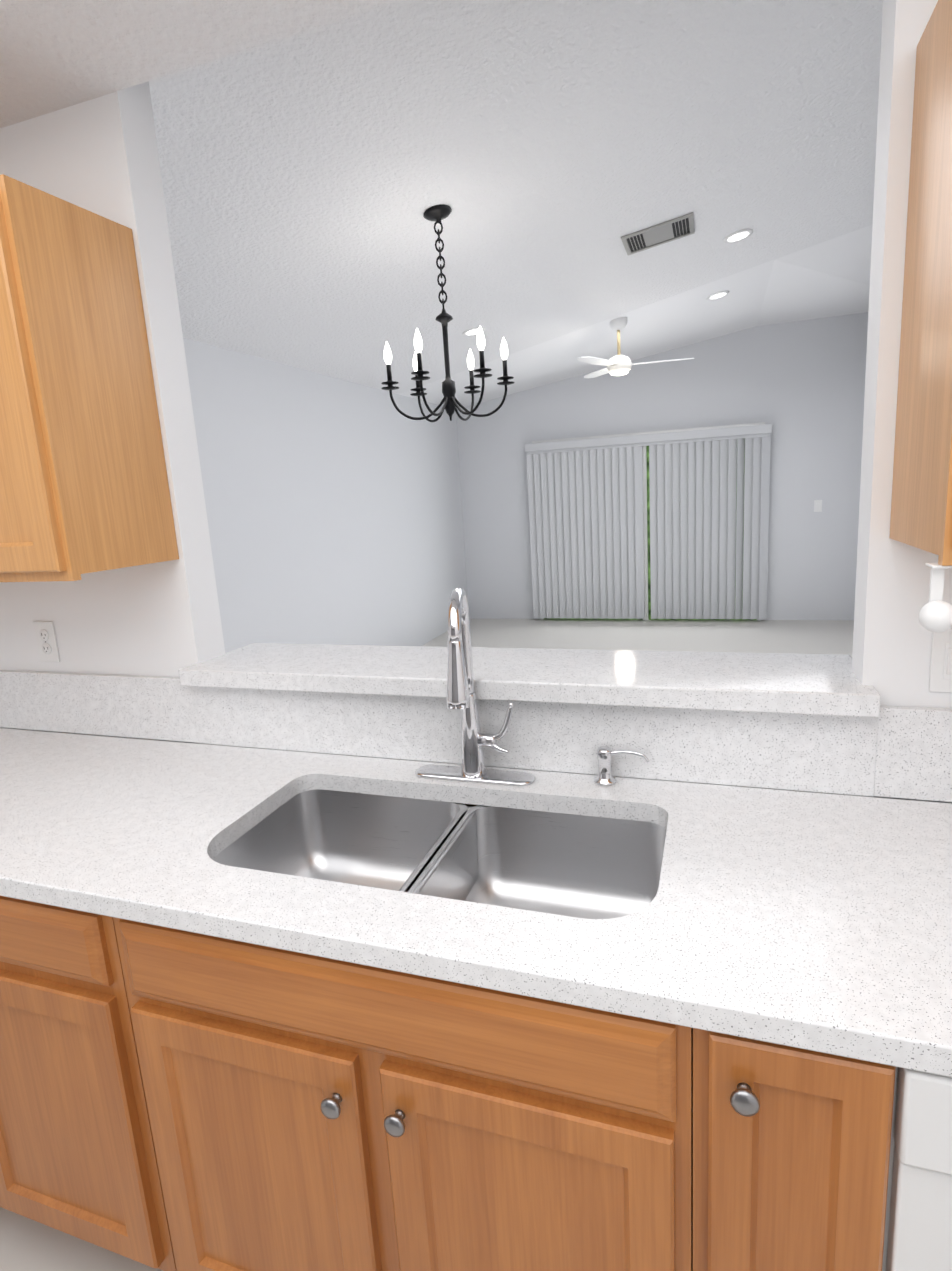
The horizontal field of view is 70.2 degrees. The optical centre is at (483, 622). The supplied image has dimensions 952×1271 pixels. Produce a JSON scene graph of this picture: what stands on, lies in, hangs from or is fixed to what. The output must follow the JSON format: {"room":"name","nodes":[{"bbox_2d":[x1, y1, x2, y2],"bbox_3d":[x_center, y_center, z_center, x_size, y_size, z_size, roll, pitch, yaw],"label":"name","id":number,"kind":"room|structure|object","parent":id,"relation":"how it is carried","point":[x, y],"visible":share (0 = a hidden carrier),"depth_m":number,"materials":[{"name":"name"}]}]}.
{"room":"kitchen","nodes":[
{"label":"kitchen","id":0,"kind":"room"},
{"bbox_2d":[0,1207,162,1270],"bbox_3d":[-0.880,1.553,0.389,3.890,0.050,3.200,0,12,19],"label":"floor","id":1,"kind":"structure","parent":0,"point":[27,1244],"depth_m":1.43,"materials":[{"name":"grey tile"}]},
{"bbox_2d":[0,896,163,1270],"bbox_3d":[-0.949,0.842,1.643,0.939,0.876,0.633,0,12,19],"label":"base cabinet","id":2,"kind":"object","parent":1,"relation":"on","point":[72,1161],"depth_m":1.25,"materials":[{"name":"brown wood"}]},
{"bbox_2d":[100,804,703,1270],"bbox_3d":[-0.064,0.848,1.341,0.932,0.876,0.633,0,12,19],"label":"base cabinet","id":3,"kind":"object","parent":1,"relation":"on","point":[176,1100],"depth_m":1.01,"materials":[{"name":"brown wood"}]},
{"bbox_2d":[0,670,951,1076],"bbox_3d":[-0.526,0.406,1.402,3.686,0.403,0.638,0,12,19],"label":"countertop","id":4,"kind":"structure","parent":3,"relation":"on","point":[802,916],"depth_m":1.27,"materials":[{"name":"stone"}]},
{"bbox_2d":[416,587,534,785],"bbox_3d":[-0.058,0.140,1.360,0.270,0.426,0.220,0,12,19],"label":"faucet","id":5,"kind":"object","parent":4,"relation":"on","point":[460,694],"visible":1,"depth_m":1.43,"materials":[{"name":"silver metal"}]},
{"bbox_2d":[594,746,649,785],"bbox_3d":[0.283,0.294,1.390,0.114,0.074,0.045,0,12,19],"label":"soap dispenser","id":6,"kind":"object","parent":4,"relation":"on","point":[605,777],"visible":0.96,"depth_m":1.39,"materials":[{"name":"silver metal"}]},
{"bbox_2d":[704,1030,895,1270],"bbox_3d":[0.481,0.852,1.155,0.219,0.876,0.633,0,12,19],"label":"base cabinet","id":7,"kind":"object","parent":1,"relation":"on","point":[797,1141],"depth_m":0.81,"materials":[{"name":"brown wood"}]},
{"bbox_2d":[882,1067,951,1270],"bbox_3d":[0.866,0.861,0.997,0.606,0.873,0.589,0,12,19],"label":"dishwasher","id":8,"kind":"object","parent":1,"relation":"on","point":[918,1229],"visible":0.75,"depth_m":0.77,"materials":[{"name":"white"}]},
{"bbox_2d":[0,0,400,127],"bbox_3d":[-1.024,-0.888,-0.083,3.890,0.050,3.200,0,12,19],"label":"ceiling","id":9,"kind":"structure","parent":0,"point":[55,55],"depth_m":1.34,"materials":[{"name":"white paint"}]},
{"bbox_2d":[183,338,467,652],"bbox_3d":[-1.261,-0.657,5.280,0.100,2.470,6.296,0,12,19],"label":"wall","id":10,"kind":"structure","parent":0,"point":[334,511],"depth_m":5.20,"materials":[{"name":"white paint"}]},
{"bbox_2d":[0,0,951,802],"bbox_3d":[-0.005,-0.463,1.440,4.960,3.400,0.104,0,12,19],"label":"wall","id":11,"kind":"structure","parent":0,"point":[98,156],"depth_m":1.58,"materials":[{"name":"white paint"}]},
{"bbox_2d":[33,621,59,661],"bbox_3d":[-1.233,0.054,1.910,0.072,0.117,0.009,0,12,19],"label":"electrical outlet","id":12,"kind":"object","parent":11,"relation":"attached to","point":[46,641],"visible":1,"depth_m":1.91,"materials":[{"name":"white plastic"}]},
{"bbox_2d":[0,174,178,581],"bbox_3d":[-1.279,-0.496,1.622,0.919,0.775,0.352,0,12,19],"label":"upper cabinet","id":13,"kind":"object","parent":11,"relation":"attached to","point":[84,486],"visible":1,"depth_m":1.43,"materials":[{"name":"brown wood"}]},
{"bbox_2d":[179,643,880,717],"bbox_3d":[0.017,0.115,1.597,1.560,0.044,0.300,0,12,19],"label":"sill","id":14,"kind":"structure","parent":11,"relation":"on","point":[813,684],"depth_m":1.48,"materials":[{"name":"stone"}]},
{"bbox_2d":[889,0,951,565],"bbox_3d":[0.925,-0.481,0.869,0.600,0.775,0.352,0,12,19],"label":"upper cabinet","id":15,"kind":"object","parent":11,"relation":"attached to","point":[921,509],"visible":1,"depth_m":0.99,"materials":[{"name":"brown wood"}]},
{"bbox_2d":[919,563,951,632],"bbox_3d":[0.631,-0.034,0.943,0.045,0.094,0.050,0,12,19],"label":"towel holder","id":16,"kind":"object","parent":15,"relation":"attached to","point":[935,613],"visible":0.96,"depth_m":0.94,"materials":[{"name":"white plastic"}]},
{"bbox_2d":[929,628,951,692],"bbox_3d":[0.859,0.068,1.196,0.118,0.117,0.010,0,12,19],"label":"outlet","id":17,"kind":"object","parent":11,"relation":"attached to","point":[940,679],"visible":0.88,"depth_m":1.21,"materials":[{"name":"white plastic"}]},
{"bbox_2d":[149,0,882,393],"bbox_3d":[0.686,-2.051,3.433,4.760,0.738,4.661,0,12,19],"label":"ceiling","id":18,"kind":"structure","parent":0,"point":[551,152],"depth_m":2.72,"materials":[{"name":"white paint"}]},
{"bbox_2d":[381,205,514,421],"bbox_3d":[-0.176,-1.371,3.050,0.562,0.893,0.610,0,12,19],"label":"chandelier","id":19,"kind":"object","parent":18,"relation":"hanging from","point":[438,214],"visible":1,"depth_m":3.05,"materials":[{"name":"black metal"}]},
{"bbox_2d":[462,327,484,335],"bbox_3d":[-0.068,-2.096,4.874,0.168,0.030,0.170,0,12,19],"label":"recessed light","id":20,"kind":"object","parent":18,"relation":"in","point":[471,331],"visible":0.96,"depth_m":4.85,"materials":[{"name":"white plastic"}]},
{"bbox_2d":[621,212,694,254],"bbox_3d":[0.972,-2.151,3.762,0.377,0.069,0.300,0,12,19],"label":"ceiling vent","id":21,"kind":"object","parent":18,"relation":"in","point":[660,234],"visible":0.98,"depth_m":3.75,"materials":[{"name":"silver metal"}]},
{"bbox_2d":[723,229,752,242],"bbox_3d":[1.521,-2.310,4.047,0.168,0.031,0.170,0,12,19],"label":"recessed light","id":22,"kind":"object","parent":18,"relation":"in","point":[738,235],"visible":1,"depth_m":4.03,"materials":[{"name":"white plastic"}]},
{"bbox_2d":[399,224,872,407],"bbox_3d":[1.512,-2.567,5.844,4.760,0.738,2.530,0,12,19],"label":"ceiling","id":23,"kind":"structure","parent":0,"point":[830,278],"depth_m":5.84,"materials":[{"name":"white paint"}]},
{"bbox_2d":[577,317,693,378],"bbox_3d":[1.176,-2.207,5.379,0.939,0.427,1.013,0,12,19],"label":"ceiling fan","id":24,"kind":"object","parent":23,"relation":"hanging from","point":[618,364],"visible":1,"depth_m":5.39,"materials":[{"name":"white plastic"}]},
{"bbox_2d":[707,291,728,299],"bbox_3d":[1.825,-2.548,5.272,0.168,0.030,0.170,0,12,19],"label":"recessed light","id":25,"kind":"object","parent":23,"relation":"attached to","point":[717,295],"visible":1,"depth_m":5.25,"materials":[{"name":"white plastic"}]},
{"bbox_2d":[422,619,853,656],"bbox_3d":[1.633,0.537,4.867,5.860,0.050,6.896,0,12,19],"label":"floor","id":26,"kind":"structure","parent":0,"point":[798,636],"depth_m":6.82,"materials":[{"name":"grey tile"}]},
{"bbox_2d":[456,312,867,619],"bbox_3d":[2.009,-1.501,7.321,4.960,2.970,0.100,0,12,19],"label":"wall","id":27,"kind":"structure","parent":0,"point":[799,386],"depth_m":7.00,"materials":[{"name":"white paint"}]},
{"bbox_2d":[525,424,771,619],"bbox_3d":[1.729,-1.015,7.348,2.540,1.980,0.090,0,12,19],"label":"vertical blinds","id":28,"kind":"object","parent":27,"relation":"attached to","point":[585,499],"visible":1,"depth_m":7.31,"materials":[{"name":"grey plastic"}]},
{"bbox_2d":[532,422,764,620],"bbox_3d":[1.754,-1.031,7.420,2.420,2.040,0.040,0,12,19],"label":"door","id":29,"kind":"structure","parent":27,"relation":"in","point":[646,533],"depth_m":7.38,"materials":[{"name":"silver metal"}]},
{"bbox_2d":[814,500,821,511],"bbox_3d":[3.386,-1.181,6.857,0.072,0.117,0.010,0,12,19],"label":"light switch","id":30,"kind":"object","parent":27,"relation":"attached to","point":[817,505],"visible":1,"depth_m":6.86,"materials":[{"name":"white plastic"}]}
]}

